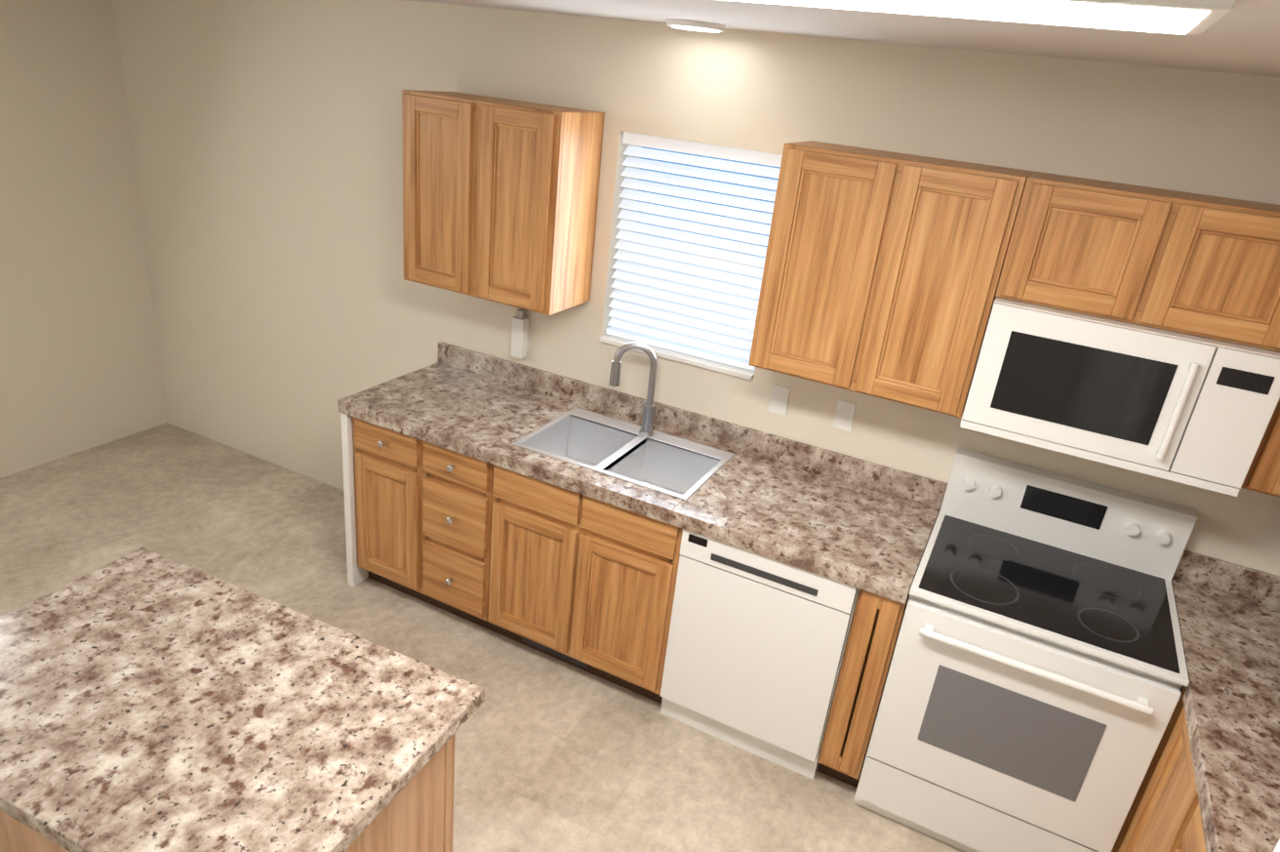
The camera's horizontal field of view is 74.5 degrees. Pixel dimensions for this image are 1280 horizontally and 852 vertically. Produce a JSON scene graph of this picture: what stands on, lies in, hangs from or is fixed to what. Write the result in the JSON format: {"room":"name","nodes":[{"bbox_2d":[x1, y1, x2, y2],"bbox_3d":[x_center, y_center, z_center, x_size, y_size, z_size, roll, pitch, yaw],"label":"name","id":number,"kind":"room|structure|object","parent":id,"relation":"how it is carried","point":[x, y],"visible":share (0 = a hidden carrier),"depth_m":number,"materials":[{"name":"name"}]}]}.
{"room":"kitchen","nodes":[
{"label":"kitchen","id":0,"kind":"room"},
{"bbox_2d":[0,0,167,478],"bbox_3d":[-3.981,-0.395,2.647,0.150,2.460,5.300,16,25,22],"label":"wall","id":1,"kind":"structure","parent":0,"point":[80,369],"depth_m":4.39,"materials":[{"name":"beige paint"}]},
{"bbox_2d":[0,422,964,851],"bbox_3d":[-1.444,1.560,2.006,6.160,0.100,5.300,16,25,22],"label":"floor","id":2,"kind":"structure","parent":0,"point":[552,754],"depth_m":3.42,"materials":[{"name":"tile"}]},
{"bbox_2d":[0,732,455,851],"bbox_3d":[-1.075,1.037,2.063,1.040,0.888,0.620,15,25,20],"label":"kitchen island","id":3,"kind":"object","parent":2,"relation":"on","point":[416,814],"visible":0.06,"depth_m":1.92,"materials":[{"name":"brown wood"}]},
{"bbox_2d":[0,547,484,851],"bbox_3d":[-1.028,0.611,1.881,1.140,0.041,0.710,15,25,20],"label":"island countertop","id":4,"kind":"structure","parent":3,"relation":"on","point":[150,700],"depth_m":1.82,"materials":[{"name":"stone"}]},
{"bbox_2d":[340,412,368,586],"bbox_3d":[-1.135,0.232,3.948,0.036,0.875,0.644,16,25,22],"label":"end panel","id":5,"kind":"object","parent":2,"relation":"on","point":[356,575],"visible":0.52,"depth_m":3.69,"materials":[{"name":"white wood"}]},
{"bbox_2d":[352,416,433,604],"bbox_3d":[-0.957,0.290,3.859,0.377,0.875,0.669,16,25,22],"label":"base cabinet","id":6,"kind":"object","parent":2,"relation":"on","point":[388,473],"visible":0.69,"depth_m":3.59,"materials":[{"name":"brown wood"}]},
{"bbox_2d":[422,440,496,632],"bbox_3d":[-0.635,0.384,3.721,0.347,0.875,0.669,16,25,22],"label":"base cabinet","id":7,"kind":"object","parent":2,"relation":"on","point":[457,505],"visible":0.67,"depth_m":3.44,"materials":[{"name":"brown wood"}]},
{"bbox_2d":[487,464,682,703],"bbox_3d":[-0.114,0.530,3.514,0.812,0.875,0.638,16,25,22],"label":"base cabinet","id":8,"kind":"object","parent":2,"relation":"on","point":[590,581],"visible":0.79,"depth_m":3.22,"materials":[{"name":"brown wood"}]},
{"bbox_2d":[521,636,588,668],"bbox_3d":[-0.355,0.926,3.510,0.320,0.065,0.005,16,25,22],"label":"air vent","id":9,"kind":"object","parent":8,"relation":"attached to","point":[556,653],"visible":0.36,"depth_m":3.51,"materials":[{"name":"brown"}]},
{"bbox_2d":[337,341,947,603],"bbox_3d":[-0.069,0.138,3.336,2.348,0.290,0.654,16,25,22],"label":"countertop","id":10,"kind":"structure","parent":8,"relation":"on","point":[859,523],"depth_m":3.27,"materials":[{"name":"stone"}]},
{"bbox_2d":[609,341,657,437],"bbox_3d":[-0.012,-0.161,3.426,0.189,0.388,0.157,16,25,22],"label":"faucet","id":11,"kind":"object","parent":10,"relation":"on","point":[646,429],"visible":1,"depth_m":3.38,"materials":[{"name":"silver metal"}]},
{"bbox_2d":[660,528,859,779],"bbox_3d":[0.515,0.725,3.226,0.620,0.872,0.618,16,25,22],"label":"dishwasher","id":12,"kind":"object","parent":2,"relation":"on","point":[755,648],"visible":0.75,"depth_m":2.95,"materials":[{"name":"white metal"}]},
{"bbox_2d":[817,588,909,787],"bbox_3d":[0.868,0.819,3.094,0.148,0.875,0.638,16,25,22],"label":"base cabinet","id":13,"kind":"object","parent":2,"relation":"on","point":[873,634],"visible":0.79,"depth_m":2.81,"materials":[{"name":"brown wood"}]},
{"bbox_2d":[853,446,1197,851],"bbox_3d":[1.268,0.817,2.833,0.756,1.165,0.707,16,25,22],"label":"range","id":14,"kind":"object","parent":2,"relation":"on","point":[1037,678],"visible":1,"depth_m":2.64,"materials":[{"name":"white metal"}]},
{"bbox_2d":[1111,684,1199,851],"bbox_3d":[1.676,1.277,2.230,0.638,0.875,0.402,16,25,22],"label":"base cabinet","id":15,"kind":"object","parent":2,"relation":"on","point":[1165,810],"visible":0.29,"depth_m":2.30,"materials":[{"name":"brown wood"}]},
{"bbox_2d":[1174,802,1206,851],"bbox_3d":[1.405,1.450,1.757,0.669,0.875,0.742,16,25,22],"label":"base cabinet","id":16,"kind":"object","parent":2,"relation":"on","point":[1192,838],"visible":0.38,"depth_m":1.98,"materials":[{"name":"brown wood"}]},
{"bbox_2d":[1171,549,1279,851],"bbox_3d":[1.694,0.837,1.986,0.649,0.156,1.764,16,25,22],"label":"countertop","id":17,"kind":"structure","parent":16,"relation":"on","point":[1228,615],"depth_m":2.28,"materials":[{"name":"stone"}]},
{"bbox_2d":[1273,839,1279,851],"bbox_3d":[1.013,1.291,0.935,0.765,1.727,0.800,16,25,22],"label":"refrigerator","id":18,"kind":"object","parent":2,"relation":"on","point":[1277,848],"depth_m":1.18,"materials":[{"name":"white"}]},
{"bbox_2d":[113,0,1279,575],"bbox_3d":[-0.157,-0.405,3.664,6.160,2.460,0.150,16,25,22],"label":"wall","id":19,"kind":"structure","parent":0,"point":[291,304],"depth_m":3.57,"materials":[{"name":"beige paint"}]},
{"bbox_2d":[401,89,604,315],"bbox_3d":[-0.573,-0.915,3.408,0.730,0.750,0.338,16,25,22],"label":"upper cabinet","id":20,"kind":"object","parent":19,"relation":"attached to","point":[500,200],"visible":1,"depth_m":3.26,"materials":[{"name":"brown wood"}]},
{"bbox_2d":[526,324,530,350],"bbox_3d":[-0.525,-0.402,3.768,0.070,0.114,0.008,16,25,22],"label":"electrical outlet plate","id":21,"kind":"object","parent":19,"relation":"attached to","point":[529,327],"depth_m":3.75,"materials":[{"name":"white plastic"}]},
{"bbox_2d":[510,308,528,359],"bbox_3d":[-0.529,-0.458,3.720,0.060,0.319,0.042,16,25,22],"label":"adapter","id":22,"kind":"object","parent":21,"relation":"attached to","point":[519,334],"visible":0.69,"depth_m":3.73,"materials":[{"name":"white plastic"}]},
{"bbox_2d":[600,144,763,380],"bbox_3d":[0.209,-0.681,3.344,0.690,0.850,0.148,16,25,22],"label":"window","id":23,"kind":"structure","parent":19,"relation":"in","point":[728,369],"depth_m":3.42,"materials":[{"name":"white plastic"}]},
{"bbox_2d":[605,131,782,370],"bbox_3d":[0.206,-0.689,3.330,0.678,0.820,0.050,16,25,22],"label":"window blind","id":24,"kind":"object","parent":23,"relation":"attached to","point":[712,322],"visible":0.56,"depth_m":3.33,"materials":[{"name":"white plastic"}]},
{"bbox_2d":[768,384,790,415],"bbox_3d":[0.546,-0.102,3.304,0.070,0.114,0.008,16,25,22],"label":"electrical outlet plate","id":25,"kind":"object","parent":19,"relation":"attached to","point":[779,401],"depth_m":3.30,"materials":[{"name":"white plastic"}]},
{"bbox_2d":[832,399,856,432],"bbox_3d":[0.777,-0.038,3.203,0.070,0.114,0.008,16,25,22],"label":"electrical outlet plate","id":26,"kind":"object","parent":19,"relation":"attached to","point":[844,412],"depth_m":3.20,"materials":[{"name":"white plastic"}]},
{"bbox_2d":[748,140,1032,417],"bbox_3d":[0.810,-0.509,2.816,0.728,0.750,0.338,16,25,22],"label":"upper cabinet","id":27,"kind":"object","parent":19,"relation":"attached to","point":[882,273],"visible":0.98,"depth_m":2.66,"materials":[{"name":"brown wood"}]},
{"bbox_2d":[995,171,1279,351],"bbox_3d":[1.493,-0.497,2.454,0.760,0.350,0.338,16,25,22],"label":"upper cabinet","id":28,"kind":"object","parent":19,"relation":"attached to","point":[1196,264],"visible":1,"depth_m":2.33,"materials":[{"name":"brown wood"}]},
{"bbox_2d":[960,296,1279,496],"bbox_3d":[1.433,-0.136,2.561,0.752,0.403,0.433,16,25,22],"label":"microwave","id":29,"kind":"object","parent":28,"relation":"attached to","point":[1192,410],"visible":0.96,"depth_m":2.39,"materials":[{"name":"white"}]},
{"bbox_2d":[1240,398,1279,497],"bbox_3d":[1.945,-0.175,2.330,0.300,0.750,0.338,16,25,22],"label":"upper cabinet","id":30,"kind":"object","parent":19,"relation":"attached to","point":[1262,475],"visible":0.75,"depth_m":2.34,"materials":[{"name":"brown wood"}]},
{"bbox_2d":[407,0,1279,77],"bbox_3d":[-1.185,-0.782,1.006,6.160,0.100,5.300,16,25,22],"label":"ceiling","id":31,"kind":"structure","parent":0,"point":[1242,37],"depth_m":2.06,"materials":[{"name":"white paint"}]},
{"bbox_2d":[666,18,724,32],"bbox_3d":[0.185,-1.330,2.801,0.196,0.022,0.196,16,25,22],"label":"recessed light","id":32,"kind":"object","parent":31,"relation":"in","point":[696,25],"visible":1,"depth_m":2.73,"materials":[{"name":"white plastic"}]},
{"bbox_2d":[724,0,1235,35],"bbox_3d":[0.185,-0.655,1.239,1.160,0.036,0.325,16,25,22],"label":"ceiling light panel","id":33,"kind":"object","parent":31,"relation":"attached to","point":[1187,17],"visible":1,"depth_m":1.08,"materials":[{"name":"white plastic"}]},
{"label":"outside","id":34,"kind":"structure","parent":0,"visible":0},
{"bbox_2d":[631,146,780,299],"bbox_3d":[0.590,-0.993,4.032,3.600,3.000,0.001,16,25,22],"label":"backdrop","id":35,"kind":"structure","parent":34,"point":[706,201],"depth_m":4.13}
]}

